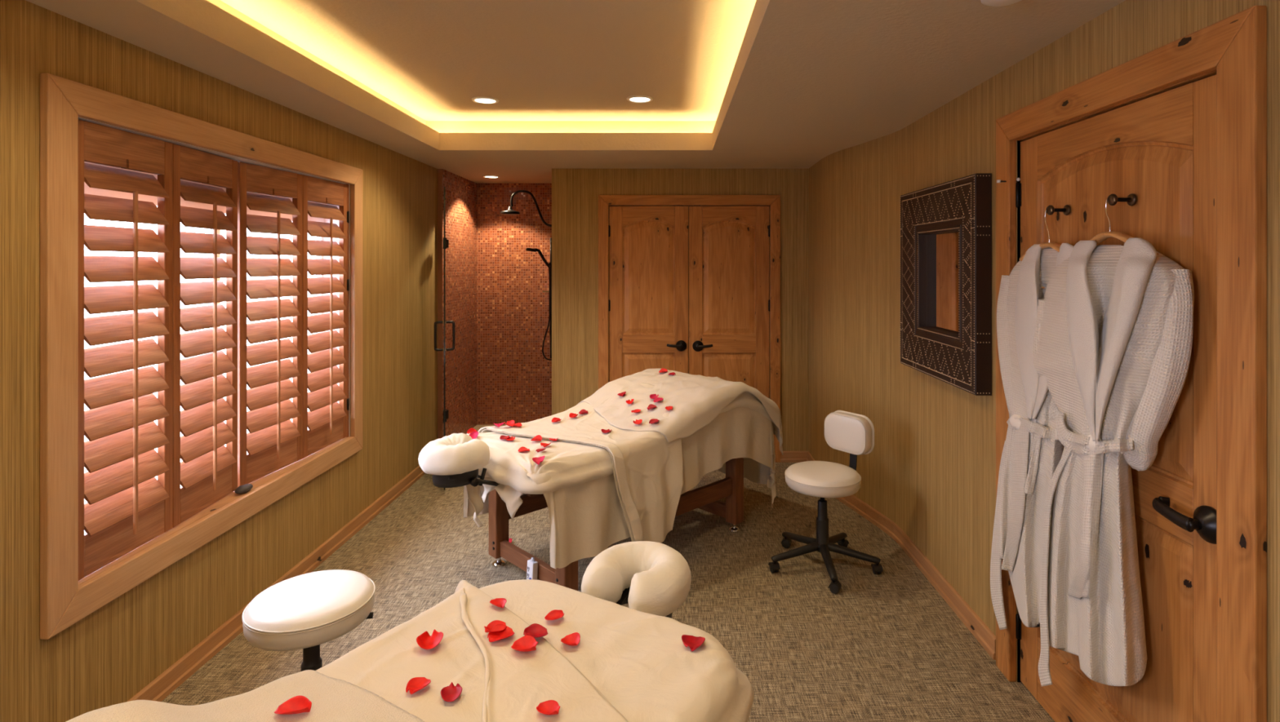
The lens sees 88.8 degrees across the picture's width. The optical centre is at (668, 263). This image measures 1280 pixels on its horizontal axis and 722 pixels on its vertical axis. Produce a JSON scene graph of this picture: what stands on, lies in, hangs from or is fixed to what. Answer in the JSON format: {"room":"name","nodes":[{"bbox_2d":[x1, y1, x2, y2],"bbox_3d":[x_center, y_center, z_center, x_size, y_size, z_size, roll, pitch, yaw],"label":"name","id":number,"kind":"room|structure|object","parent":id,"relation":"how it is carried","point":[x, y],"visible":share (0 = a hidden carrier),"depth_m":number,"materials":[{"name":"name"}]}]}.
{"room":"spa massage room","nodes":[
{"label":"spa massage room","id":0,"kind":"room"},
{"bbox_2d":[0,0,476,721],"bbox_3d":[-2.010,0.275,2.415,0.240,2.750,8.030,0,0,0],"label":"wall","id":1,"kind":"structure","parent":0,"point":[106,658],"depth_m":2.68,"materials":[{"name":"paper"}]},
{"bbox_2d":[40,73,362,639],"bbox_3d":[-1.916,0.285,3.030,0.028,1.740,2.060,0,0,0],"label":"trim","id":2,"kind":"structure","parent":1,"relation":"attached to","point":[64,602],"depth_m":2.08,"materials":[{"name":"brown wood"}]},
{"bbox_2d":[84,161,324,333],"bbox_3d":[-2.106,0.285,3.030,0.039,1.530,1.850,0,0,0],"label":"window","id":3,"kind":"structure","parent":1,"relation":"in","point":[87,190],"depth_m":2.89,"materials":[{"name":"white"}]},
{"bbox_2d":[78,119,172,581],"bbox_3d":[-1.956,0.285,2.341,0.090,1.518,0.460,0,0,-5],"label":"window shutter","id":4,"kind":"object","parent":3,"relation":"attached to","point":[126,508],"visible":0.77,"depth_m":2.33,"materials":[{"name":"brown wood"}]},
{"bbox_2d":[172,143,237,528],"bbox_3d":[-1.985,0.285,2.796,0.090,1.518,0.447,0,0,-8],"label":"window shutter","id":5,"kind":"object","parent":3,"relation":"attached to","point":[206,473],"visible":0.94,"depth_m":2.77,"materials":[{"name":"brown wood"}]},
{"bbox_2d":[237,161,302,487],"bbox_3d":[-1.985,0.285,3.261,0.090,1.518,0.449,0,0,8],"label":"window shutter","id":6,"kind":"object","parent":3,"relation":"attached to","point":[273,442],"visible":0.94,"depth_m":3.23,"materials":[{"name":"brown wood"}]},
{"bbox_2d":[78,436,350,585],"bbox_3d":[-2.030,1.060,3.030,0.202,0.020,1.848,0,0,0],"label":"trim","id":7,"kind":"structure","parent":1,"relation":"attached to","point":[232,496],"depth_m":2.79,"materials":[{"name":"brown wood"}]},
{"bbox_2d":[234,484,253,493],"bbox_3d":[-1.946,1.033,2.990,0.053,0.034,0.092,0,0,0],"label":"window latch","id":8,"kind":"object","parent":7,"relation":"on","point":[242,489],"visible":1,"depth_m":2.97,"materials":[{"name":"grey metal"}]},
{"bbox_2d":[127,465,425,702],"bbox_3d":[-1.920,1.606,1.915,0.020,0.088,7.030,0,0,0],"label":"baseboard","id":9,"kind":"structure","parent":1,"relation":"attached to","point":[164,685],"depth_m":2.90,"materials":[{"name":"brown wood"}]},
{"bbox_2d":[302,174,349,458],"bbox_3d":[-1.956,0.285,3.718,0.090,1.518,0.462,0,0,5],"label":"window shutter","id":10,"kind":"object","parent":1,"relation":"attached to","point":[325,424],"visible":0.92,"depth_m":3.71,"materials":[{"name":"brown wood"}]},
{"bbox_2d":[346,184,348,437],"bbox_3d":[-1.952,0.285,3.030,0.028,1.530,1.850,0,0,0],"label":"trim","id":11,"kind":"structure","parent":1,"relation":"attached to","point":[347,184],"depth_m":3.94,"materials":[{"name":"brown wood"}]},
{"bbox_2d":[433,186,455,490],"bbox_3d":[-1.739,0.539,5.067,0.146,2.182,0.795,0,0,-19],"label":"shower door","id":12,"kind":"structure","parent":1,"relation":"attached to","point":[446,242],"depth_m":4.74,"materials":[{"name":"clear glass"}]},
{"bbox_2d":[442,320,446,351],"bbox_3d":[-1.624,0.525,4.728,0.024,0.224,0.024,0,0,-19],"label":"door handle","id":13,"kind":"object","parent":12,"relation":"in","point":[442,321],"depth_m":4.72,"materials":[{"name":"metal"}]},
{"bbox_2d":[466,425,506,434],"bbox_3d":[-1.395,1.670,5.995,1.110,0.160,1.129,0,0,0],"label":"trim","id":14,"kind":"structure","parent":1,"relation":"attached to","point":[477,428],"depth_m":6.37,"materials":[{"name":"beige stone"}]},
{"bbox_2d":[476,183,551,425],"bbox_3d":[-1.395,0.405,6.495,1.110,2.490,0.130,0,0,0],"label":"wall","id":15,"kind":"structure","parent":0,"point":[514,376],"depth_m":6.43,"materials":[{"name":"orange tile"}]},
{"bbox_2d":[26,0,1124,183],"bbox_3d":[-0.265,-0.932,2.400,3.730,0.285,8.200,0,0,0],"label":"ceiling","id":16,"kind":"structure","parent":0,"point":[731,84],"depth_m":3.00,"materials":[{"name":"beige paint"}]},
{"bbox_2d":[471,96,498,103],"bbox_3d":[-1.150,-1.021,4.090,0.164,0.008,0.164,0,0,0],"label":"recessed light","id":17,"kind":"object","parent":16,"relation":"in","point":[482,100],"visible":1,"depth_m":4.08,"materials":[{"name":"white"}]},
{"bbox_2d":[482,175,500,177],"bbox_3d":[-1.610,-0.786,5.920,0.156,0.008,0.156,0,0,0],"label":"recessed light","id":18,"kind":"object","parent":16,"relation":"in","point":[485,176],"visible":1,"depth_m":5.91,"materials":[{"name":"white"}]},
{"bbox_2d":[626,95,653,102],"bbox_3d":[-0.180,-1.021,4.060,0.164,0.008,0.164,0,0,0],"label":"recessed light","id":19,"kind":"object","parent":16,"relation":"in","point":[636,99],"visible":1,"depth_m":4.06,"materials":[{"name":"white"}]},
{"bbox_2d":[980,0,1021,6],"bbox_3d":[0.965,-0.772,1.875,0.132,0.036,0.132,0,0,0],"label":"smoke detector","id":20,"kind":"object","parent":16,"relation":"attached to","point":[988,2],"visible":1,"depth_m":1.89,"materials":[{"name":"white plastic"}]},
{"bbox_2d":[161,462,1054,721],"bbox_3d":[-0.300,1.700,1.915,3.800,0.100,7.430,0,0,0],"label":"floor","id":21,"kind":"structure","parent":0,"point":[886,647],"depth_m":3.15,"materials":[{"name":"beige carpet"}]},
{"bbox_2d":[241,569,375,671],"bbox_3d":[-1.255,1.395,2.296,0.593,0.509,0.580,0,0,0],"label":"stool","id":22,"kind":"object","parent":21,"relation":"on","point":[306,612],"visible":0.56,"depth_m":2.19,"materials":[{"name":"white leather"}]},
{"bbox_2d":[526,557,537,580],"bbox_3d":[-0.687,1.563,3.277,0.040,0.166,0.054,0,0,-45],"label":"bottle","id":23,"kind":"object","parent":21,"relation":"on","point":[532,566],"visible":0.61,"depth_m":3.26,"materials":[{"name":"white plastic"}]},
{"bbox_2d":[417,433,743,591],"bbox_3d":[-0.352,1.203,3.718,2.166,0.892,0.772,0,0,-45],"label":"massage table","id":24,"kind":"object","parent":21,"relation":"on","point":[453,460],"visible":0.32,"depth_m":3.40,"materials":[{"name":"brown wood"}]},
{"bbox_2d":[417,433,489,475],"bbox_3d":[-1.014,0.887,3.058,0.296,0.128,0.310,0,0,-45],"label":"cushion","id":25,"kind":"object","parent":24,"relation":"on","point":[455,454],"depth_m":2.96,"materials":[{"name":"white fabric"}]},
{"bbox_2d":[463,407,776,568],"bbox_3d":[-0.220,1.200,3.852,1.875,0.862,0.864,0,0,-45],"label":"sheet","id":26,"kind":"object","parent":24,"relation":"on","point":[587,518],"visible":0.37,"depth_m":3.55,"materials":[{"name":"beige fabric"}]},
{"bbox_2d":[466,391,773,519],"bbox_3d":[-0.230,0.964,3.842,1.946,0.452,0.878,0,0,-45],"label":"fitted sheet","id":27,"kind":"object","parent":24,"relation":"on","point":[567,464],"visible":0.41,"depth_m":3.12,"materials":[{"name":"beige fabric"}]},
{"bbox_2d":[466,428,476,434],"bbox_3d":[-1.059,0.906,3.516,0.043,0.031,0.049,0,0,28],"label":"rose petal","id":28,"kind":"object","parent":27,"relation":"on","point":[471,430],"visible":0.52,"depth_m":3.53,"materials":[{"name":"red plant"}]},
{"bbox_2d":[469,431,478,439],"bbox_3d":[-1.024,0.903,3.426,0.049,0.040,0.046,0,0,-16],"label":"rose petal","id":29,"kind":"object","parent":27,"relation":"on","point":[473,435],"visible":0.77,"depth_m":3.44,"materials":[{"name":"plant"}]},
{"bbox_2d":[499,435,510,439],"bbox_3d":[-0.850,0.908,3.400,0.059,0.015,0.058,1,-1,30],"label":"rose petal","id":30,"kind":"object","parent":27,"relation":"on","point":[502,437],"visible":0.98,"depth_m":3.41,"materials":[{"name":"red plant"}]},
{"bbox_2d":[506,436,515,440],"bbox_3d":[-0.818,0.908,3.378,0.045,0.016,0.054,0,-1,13],"label":"rose petal","id":31,"kind":"object","parent":27,"relation":"on","point":[511,438],"visible":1,"depth_m":3.39,"materials":[{"name":"red plant"}]},
{"bbox_2d":[518,446,529,452],"bbox_3d":[-0.707,0.910,3.187,0.055,0.015,0.061,1,0,-23],"label":"rose petal","id":32,"kind":"object","parent":27,"relation":"on","point":[522,449],"visible":1,"depth_m":3.19,"materials":[{"name":"red plant"}]},
{"bbox_2d":[530,435,542,441],"bbox_3d":[-0.684,0.905,3.371,0.058,0.023,0.060,0,0,-26],"label":"rose petal","id":33,"kind":"object","parent":27,"relation":"on","point":[538,437],"visible":1,"depth_m":3.37,"materials":[{"name":"red plant"}]},
{"bbox_2d":[532,456,545,465],"bbox_3d":[-0.597,0.901,2.997,0.056,0.031,0.056,0,0,33],"label":"rose petal","id":34,"kind":"object","parent":27,"relation":"on","point":[537,460],"visible":1,"depth_m":3.00,"materials":[{"name":"plant"}]},
{"bbox_2d":[535,448,546,452],"bbox_3d":[-0.621,0.905,3.176,0.051,0.015,0.051,0,0,-6],"label":"rose petal","id":35,"kind":"object","parent":27,"relation":"on","point":[537,450],"visible":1,"depth_m":3.17,"materials":[{"name":"red plant"}]},
{"bbox_2d":[540,443,551,447],"bbox_3d":[-0.618,0.908,3.280,0.052,0.018,0.053,0,0,-31],"label":"rose petal","id":36,"kind":"object","parent":27,"relation":"on","point":[544,445],"visible":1,"depth_m":3.27,"materials":[{"name":"red plant"}]},
{"bbox_2d":[478,382,683,543],"bbox_3d":[-0.390,1.100,3.647,1.022,0.693,0.968,0,0,-45],"label":"sheet","id":37,"kind":"object","parent":27,"relation":"on","point":[649,491],"visible":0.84,"depth_m":3.39,"materials":[{"name":"beige fabric"}]},
{"bbox_2d":[493,422,503,427],"bbox_3d":[-0.932,0.882,3.577,0.054,0.020,0.054,0,0,21],"label":"rose petal","id":38,"kind":"object","parent":37,"relation":"on","point":[502,424],"visible":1,"depth_m":3.57,"materials":[{"name":"red plant"}]},
{"bbox_2d":[504,420,515,426],"bbox_3d":[-0.885,0.890,3.625,0.057,0.027,0.058,0,0,-3],"label":"rose petal","id":39,"kind":"object","parent":37,"relation":"on","point":[510,423],"visible":1,"depth_m":3.64,"materials":[{"name":"red plant"}]},
{"bbox_2d":[512,422,521,426],"bbox_3d":[-0.841,0.898,3.629,0.047,0.015,0.047,0,0,-23],"label":"rose petal","id":40,"kind":"object","parent":37,"relation":"on","point":[517,424],"visible":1,"depth_m":3.64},
{"bbox_2d":[551,417,561,422],"bbox_3d":[-0.643,0.895,3.729,0.053,0.020,0.054,0,0,7],"label":"rose petal","id":41,"kind":"object","parent":37,"relation":"on","point":[554,420],"visible":1,"depth_m":3.74,"materials":[{"name":"red plant"}]},
{"bbox_2d":[568,413,577,417],"bbox_3d":[-0.554,0.886,3.802,0.052,0.023,0.052,0,0,-10],"label":"rose petal","id":42,"kind":"object","parent":37,"relation":"on","point":[571,415],"visible":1,"depth_m":3.81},
{"bbox_2d":[578,409,587,413],"bbox_3d":[-0.505,0.876,3.849,0.052,0.021,0.051,0,0,36],"label":"rose petal","id":43,"kind":"object","parent":37,"relation":"on","point":[582,411],"visible":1,"depth_m":3.86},
{"bbox_2d":[600,429,611,433],"bbox_3d":[-0.333,0.894,3.486,0.056,0.014,0.055,0,0,-22],"label":"rose petal","id":44,"kind":"object","parent":37,"relation":"on","point":[603,431],"visible":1,"depth_m":3.49,"materials":[{"name":"red plant"}]},
{"bbox_2d":[576,368,782,455],"bbox_3d":[0.033,0.977,4.109,1.225,0.529,0.900,0,0,-45],"label":"blanket","id":45,"kind":"object","parent":27,"relation":"on","point":[695,401],"visible":0.88,"depth_m":3.83,"materials":[{"name":"beige fabric"}]},
{"bbox_2d":[617,391,626,396],"bbox_3d":[-0.286,0.793,3.974,0.054,0.024,0.055,0,0,27],"label":"rose petal","id":46,"kind":"object","parent":45,"relation":"on","point":[621,394],"visible":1,"depth_m":3.98,"materials":[{"name":"red plant"}]},
{"bbox_2d":[626,399,634,404],"bbox_3d":[-0.226,0.808,3.832,0.050,0.024,0.048,0,0,43],"label":"rose petal","id":47,"kind":"object","parent":45,"relation":"on","point":[628,402],"visible":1,"depth_m":3.84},
{"bbox_2d":[631,408,640,413],"bbox_3d":[-0.184,0.841,3.709,0.050,0.016,0.048,0,0,42],"label":"rose petal","id":48,"kind":"object","parent":45,"relation":"on","point":[637,411],"visible":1,"depth_m":3.72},
{"bbox_2d":[632,419,642,424],"bbox_3d":[-0.169,0.862,3.553,0.051,0.020,0.048,0,0,22],"label":"rose petal","id":49,"kind":"object","parent":45,"relation":"on","point":[637,422],"visible":1,"depth_m":3.56,"materials":[{"name":"red plant"}]},
{"bbox_2d":[647,404,656,409],"bbox_3d":[-0.096,0.818,3.708,0.053,0.026,0.054,0,0,25],"label":"rose petal","id":50,"kind":"object","parent":45,"relation":"on","point":[650,406],"visible":1,"depth_m":3.72,"materials":[{"name":"red plant"}]},
{"bbox_2d":[648,418,659,424],"bbox_3d":[-0.079,0.855,3.526,0.055,0.018,0.056,0,0,7],"label":"rose petal","id":51,"kind":"object","parent":45,"relation":"on","point":[653,420],"visible":1,"depth_m":3.54,"materials":[{"name":"red plant"}]},
{"bbox_2d":[649,394,658,399],"bbox_3d":[-0.086,0.783,3.833,0.054,0.023,0.052,0,0,-5],"label":"rose petal","id":52,"kind":"object","parent":45,"relation":"on","point":[651,396],"visible":0.94,"depth_m":3.85,"materials":[{"name":"red plant"}]},
{"bbox_2d":[653,397,663,402],"bbox_3d":[-0.060,0.787,3.756,0.055,0.021,0.054,0,0,30],"label":"rose petal","id":53,"kind":"object","parent":45,"relation":"on","point":[657,399],"visible":1,"depth_m":3.77,"materials":[{"name":"red plant"}]},
{"bbox_2d":[658,368,667,373],"bbox_3d":[-0.038,0.707,4.300,0.058,0.024,0.057,0,0,37],"label":"rose petal","id":54,"kind":"object","parent":45,"relation":"on","point":[663,370],"visible":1,"depth_m":4.32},
{"bbox_2d":[665,406,672,410],"bbox_3d":[0.002,0.808,3.646,0.047,0.016,0.046,0,0,32],"label":"rose petal","id":55,"kind":"object","parent":45,"relation":"on","point":[668,408],"visible":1,"depth_m":3.65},
{"bbox_2d":[581,541,691,618],"bbox_3d":[-0.503,1.215,1.130,0.812,0.869,2.173,0,0,30],"label":"cradle","id":56,"kind":"object","parent":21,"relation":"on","point":[653,578],"visible":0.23,"depth_m":1.90,"materials":[{"name":"fabric"}]},
{"bbox_2d":[479,579,754,721],"bbox_3d":[-0.595,0.904,0.974,0.913,0.286,1.930,0,0,30],"label":"fitted sheet","id":57,"kind":"object","parent":56,"relation":"on","point":[639,662],"visible":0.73,"depth_m":1.51,"materials":[{"name":"beige fabric"}]},
{"bbox_2d":[66,670,425,721],"bbox_3d":[-0.755,0.932,0.689,0.932,0.389,1.290,0,0,30],"label":"blanket","id":58,"kind":"object","parent":57,"relation":"on","point":[332,700],"visible":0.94,"depth_m":1.27,"materials":[{"name":"beige fabric"}]},
{"bbox_2d":[274,696,311,715],"bbox_3d":[-0.724,0.857,1.258,0.058,0.019,0.056,0,0,33],"label":"rose petal","id":59,"kind":"object","parent":58,"relation":"on","point":[297,704],"visible":1,"depth_m":1.27,"materials":[{"name":"red plant"}]},
{"bbox_2d":[315,580,628,721],"bbox_3d":[-0.400,0.970,1.328,0.924,0.319,0.751,0,0,30],"label":"sheet","id":60,"kind":"object","parent":57,"relation":"on","point":[499,682],"visible":0.86,"depth_m":1.44,"materials":[{"name":"beige fabric"}]},
{"bbox_2d":[405,677,431,694],"bbox_3d":[-0.527,0.887,1.375,0.049,0.015,0.049,0,0,-21],"label":"rose petal","id":61,"kind":"object","parent":60,"relation":"on","point":[415,685],"visible":1,"depth_m":1.38,"materials":[{"name":"red plant"}]},
{"bbox_2d":[416,629,443,649],"bbox_3d":[-0.560,0.886,1.530,0.060,0.023,0.061,0,0,-13],"label":"rose petal","id":62,"kind":"object","parent":60,"relation":"on","point":[425,642],"visible":1,"depth_m":1.54,"materials":[{"name":"red plant"}]},
{"bbox_2d":[440,682,462,702],"bbox_3d":[-0.449,0.886,1.348,0.045,0.013,0.048,0,0,27],"label":"rose petal","id":63,"kind":"object","parent":60,"relation":"on","point":[451,693],"visible":1,"depth_m":1.35,"materials":[{"name":"red plant"}]},
{"bbox_2d":[484,620,506,633],"bbox_3d":[-0.417,0.877,1.573,0.046,0.016,0.047,0,0,25],"label":"rose petal","id":64,"kind":"object","parent":60,"relation":"on","point":[487,629],"visible":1,"depth_m":1.58,"materials":[{"name":"red plant"}]},
{"bbox_2d":[489,598,506,608],"bbox_3d":[-0.442,0.880,1.693,0.045,0.014,0.044,0,0,3],"label":"rose petal","id":65,"kind":"object","parent":60,"relation":"on","point":[499,602],"visible":1,"depth_m":1.70,"materials":[{"name":"red plant"}]},
{"bbox_2d":[487,624,514,642],"bbox_3d":[-0.399,0.880,1.551,0.060,0.015,0.064,-1,1,-30],"label":"rose petal","id":66,"kind":"object","parent":60,"relation":"on","point":[508,632],"visible":1,"depth_m":1.56,"materials":[{"name":"red plant"}]},
{"bbox_2d":[511,635,537,652],"bbox_3d":[-0.332,0.877,1.499,0.057,0.018,0.058,0,0,-35],"label":"rose petal","id":67,"kind":"object","parent":60,"relation":"on","point":[526,643],"visible":1,"depth_m":1.51,"materials":[{"name":"red plant"}]},
{"bbox_2d":[523,623,547,638],"bbox_3d":[-0.317,0.882,1.559,0.056,0.017,0.056,0,0,26],"label":"rose petal","id":68,"kind":"object","parent":60,"relation":"on","point":[536,631],"visible":0.99,"depth_m":1.57,"materials":[{"name":"red plant"}]},
{"bbox_2d":[536,700,560,715],"bbox_3d":[-0.238,0.878,1.287,0.042,0.013,0.044,0,0,-27],"label":"rose petal","id":69,"kind":"object","parent":60,"relation":"on","point":[549,708],"visible":1,"depth_m":1.29,"materials":[{"name":"red plant"}]},
{"bbox_2d":[544,609,564,620],"bbox_3d":[-0.289,0.896,1.656,0.049,0.014,0.045,-1,-1,-22],"label":"rose petal","id":70,"kind":"object","parent":57,"relation":"on","point":[554,615],"visible":1,"depth_m":1.67,"materials":[{"name":"red plant"}]},
{"bbox_2d":[560,632,580,646],"bbox_3d":[-0.234,0.898,1.554,0.046,0.016,0.046,0,0,-11],"label":"rose petal","id":71,"kind":"object","parent":57,"relation":"on","point":[571,640],"visible":1,"depth_m":1.56,"materials":[{"name":"red plant"}]},
{"bbox_2d":[681,635,705,652],"bbox_3d":[0.059,0.895,1.546,0.054,0.016,0.055,0,0,-28],"label":"rose petal","id":72,"kind":"object","parent":57,"relation":"on","point":[693,642],"visible":1,"depth_m":1.55,"materials":[{"name":"red plant"}]},
{"bbox_2d":[768,410,883,594],"bbox_3d":[0.835,1.250,3.539,0.599,0.800,0.597,0,0,0],"label":"stool","id":73,"kind":"object","parent":21,"relation":"on","point":[853,433],"visible":1,"depth_m":3.53,"materials":[{"name":"white leather"}]},
{"bbox_2d":[768,561,780,570],"bbox_3d":[0.562,1.599,3.487,0.043,0.053,0.056,0,0,-15],"label":"caster wheel","id":74,"kind":"object","parent":73,"relation":"attached to","point":[774,566],"depth_m":3.47,"materials":[{"name":"black plastic"}]},
{"bbox_2d":[781,537,791,544],"bbox_3d":[0.684,1.599,3.795,0.056,0.053,0.043,0,0,18],"label":"caster wheel","id":75,"kind":"object","parent":73,"relation":"attached to","point":[785,540],"depth_m":3.78,"materials":[{"name":"black plastic"}]},
{"bbox_2d":[828,581,841,590],"bbox_3d":[0.833,1.599,3.272,0.056,0.053,0.043,0,0,29],"label":"caster wheel","id":76,"kind":"object","parent":73,"relation":"attached to","point":[834,585],"depth_m":3.26,"materials":[{"name":"black plastic"}]},
{"bbox_2d":[836,538,848,546],"bbox_3d":[1.009,1.599,3.781,0.056,0.053,0.043,0,0,-38],"label":"caster wheel","id":77,"kind":"object","parent":73,"relation":"attached to","point":[843,542],"depth_m":3.77,"materials":[{"name":"black plastic"}]},
{"bbox_2d":[871,563,883,572],"bbox_3d":[1.105,1.599,3.468,0.043,0.053,0.056,0,0,-5],"label":"caster wheel","id":78,"kind":"object","parent":73,"relation":"attached to","point":[877,567],"depth_m":3.45,"materials":[{"name":"black plastic"}]},
{"bbox_2d":[551,168,808,451],"bbox_3d":[0.313,0.405,5.490,2.574,2.490,0.120,0,0,0],"label":"wall","id":79,"kind":"structure","parent":0,"point":[575,193],"depth_m":5.43,"materials":[{"name":"paper"}]},
{"bbox_2d":[608,205,688,382],"bbox_3d":[-0.174,0.579,5.423,0.674,2.126,0.107,0,0,0],"label":"door","id":80,"kind":"structure","parent":79,"relation":"in","point":[648,300],"depth_m":5.44,"materials":[{"name":"brown wood"}]},
{"bbox_2d":[598,195,780,462],"bbox_3d":[0.171,0.540,5.419,1.511,2.219,0.022,0,0,0],"label":"trim","id":81,"kind":"structure","parent":79,"relation":"attached to","point":[604,201],"depth_m":5.41,"materials":[{"name":"brown wood"}]},
{"bbox_2d":[608,205,769,206],"bbox_3d":[0.171,0.570,5.489,1.381,2.160,0.113,0,0,0],"label":"trim","id":82,"kind":"structure","parent":79,"relation":"attached to","point":[609,206],"depth_m":5.50,"materials":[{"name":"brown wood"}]},
{"bbox_2d":[688,205,769,399],"bbox_3d":[0.510,0.579,5.423,0.684,2.126,0.107,0,0,0],"label":"door","id":83,"kind":"structure","parent":79,"relation":"in","point":[729,246],"depth_m":5.44,"materials":[{"name":"brown wood"}]},
{"bbox_2d":[780,451,807,462],"bbox_3d":[1.044,1.606,5.420,0.238,0.088,0.020,0,0,0],"label":"baseboard","id":84,"kind":"structure","parent":79,"relation":"attached to","point":[788,456],"depth_m":5.42,"materials":[{"name":"brown wood"}]},
{"bbox_2d":[674,206,702,373],"bbox_3d":[0.171,0.570,5.575,1.381,2.160,0.030,0,0,0],"label":"trim","id":85,"kind":"structure","parent":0,"point":[688,206],"depth_m":5.56,"materials":[{"name":"brown wood"}]},
{"bbox_2d":[808,0,1279,721],"bbox_3d":[1.343,0.400,1.915,0.375,2.500,7.030,0,0,0],"label":"wall","id":86,"kind":"structure","parent":0,"point":[930,469],"depth_m":3.28,"materials":[{"name":"paper"}]},
{"bbox_2d":[806,451,995,660],"bbox_3d":[1.280,1.606,4.075,0.133,0.088,2.724,0,0,-6],"label":"baseboard","id":87,"kind":"structure","parent":86,"relation":"attached to","point":[978,628],"depth_m":3.38,"materials":[{"name":"brown wood"}]},
{"bbox_2d":[900,173,991,395],"bbox_3d":[1.332,0.089,3.214,0.072,0.942,0.902,0,0,0],"label":"wall mirror","id":88,"kind":"object","parent":86,"relation":"attached to","point":[946,228],"visible":1,"depth_m":3.07,"materials":[{"name":"brown leather"}]},
{"bbox_2d":[927,231,958,333],"bbox_3d":[1.349,0.089,3.163,0.006,0.482,0.469,0,0,0],"label":"mirror glass","id":89,"kind":"object","parent":88,"relation":"attached to","point":[942,247],"depth_m":3.20,"materials":[{"name":"silver"}]},
{"bbox_2d":[996,74,1216,721],"bbox_3d":[1.366,0.582,2.111,0.112,2.120,1.016,0,0,0],"label":"door","id":90,"kind":"structure","parent":86,"relation":"in","point":[1160,149],"depth_m":1.83,"materials":[{"name":"brown wood"}]},
{"bbox_2d":[1046,204,1070,215],"bbox_3d":[1.348,-0.185,2.262,0.066,0.037,0.037,0,0,0],"label":"hook","id":91,"kind":"object","parent":90,"relation":"attached to","point":[1066,210],"visible":1,"depth_m":2.26,"materials":[{"name":"brown metal"}]},
{"bbox_2d":[1018,208,1061,288],"bbox_3d":[1.318,-0.054,2.282,0.041,0.288,0.302,0,0,0],"label":"hanger","id":92,"kind":"object","parent":91,"relation":"hanging from","point":[1054,246],"visible":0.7,"depth_m":2.26,"materials":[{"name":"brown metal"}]},
{"bbox_2d":[990,243,1073,630],"bbox_3d":[1.316,0.691,2.363,0.123,1.520,0.593,0,0,0],"label":"bathrobe","id":93,"kind":"object","parent":92,"relation":"hanging from","point":[1033,450],"visible":0.68,"depth_m":2.34,"materials":[{"name":"white fabric"}]},
{"bbox_2d":[1106,193,1136,205],"bbox_3d":[1.348,-0.190,1.945,0.066,0.037,0.037,0,0,0],"label":"hook","id":94,"kind":"object","parent":90,"relation":"attached to","point":[1131,200],"visible":1,"depth_m":1.94,"materials":[{"name":"brown metal"}]},
{"bbox_2d":[1089,197,1158,254],"bbox_3d":[1.318,-0.054,1.938,0.041,0.298,0.334,0,0,0],"label":"hanger","id":95,"kind":"object","parent":94,"relation":"hanging from","point":[1100,237],"visible":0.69,"depth_m":1.94,"materials":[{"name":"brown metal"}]},
{"bbox_2d":[1032,238,1194,687],"bbox_3d":[1.291,0.683,1.998,0.174,1.512,0.677,0,0,0],"label":"bathrobe","id":96,"kind":"object","parent":95,"relation":"hanging from","point":[1113,340],"visible":0.98,"depth_m":1.89,"materials":[{"name":"white fabric"}]},
{"bbox_2d":[995,4,1266,721],"bbox_3d":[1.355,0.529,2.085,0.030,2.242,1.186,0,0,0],"label":"trim","id":97,"kind":"structure","parent":86,"relation":"attached to","point":[1235,46],"depth_m":1.55,"materials":[{"name":"brown wood"}]},
{"bbox_3d":[-0.850,0.405,5.990,0.260,2.490,0.880,0,0,0],"label":"wall","id":98,"kind":"structure","parent":0,"visible":0},
{"bbox_2d":[500,190,551,226],"bbox_3d":[-1.192,-0.493,5.950,0.682,0.355,0.172,0,0,0],"label":"shower head","id":99,"kind":"object","parent":98,"relation":"attached to","point":[509,211],"visible":0.78,"depth_m":5.94},
{"bbox_2d":[525,238,551,360],"bbox_3d":[-1.080,0.327,5.950,0.449,1.121,0.100,0,0,0],"label":"shower","id":100,"kind":"object","parent":98,"relation":"attached to","point":[548,264],"visible":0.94,"depth_m":5.94,"materials":[{"name":"black metal"}]},
{"label":"outside","id":101,"kind":"structure","parent":0,"visible":0},
{"bbox_2d":[84,351,310,532],"bbox_3d":[-8.250,2.200,5.000,11.500,0.100,22.000,0,0,0],"label":"ground","id":102,"kind":"structure","parent":101,"point":[86,377],"depth_m":11.23,"materials":[{"name":"white"}]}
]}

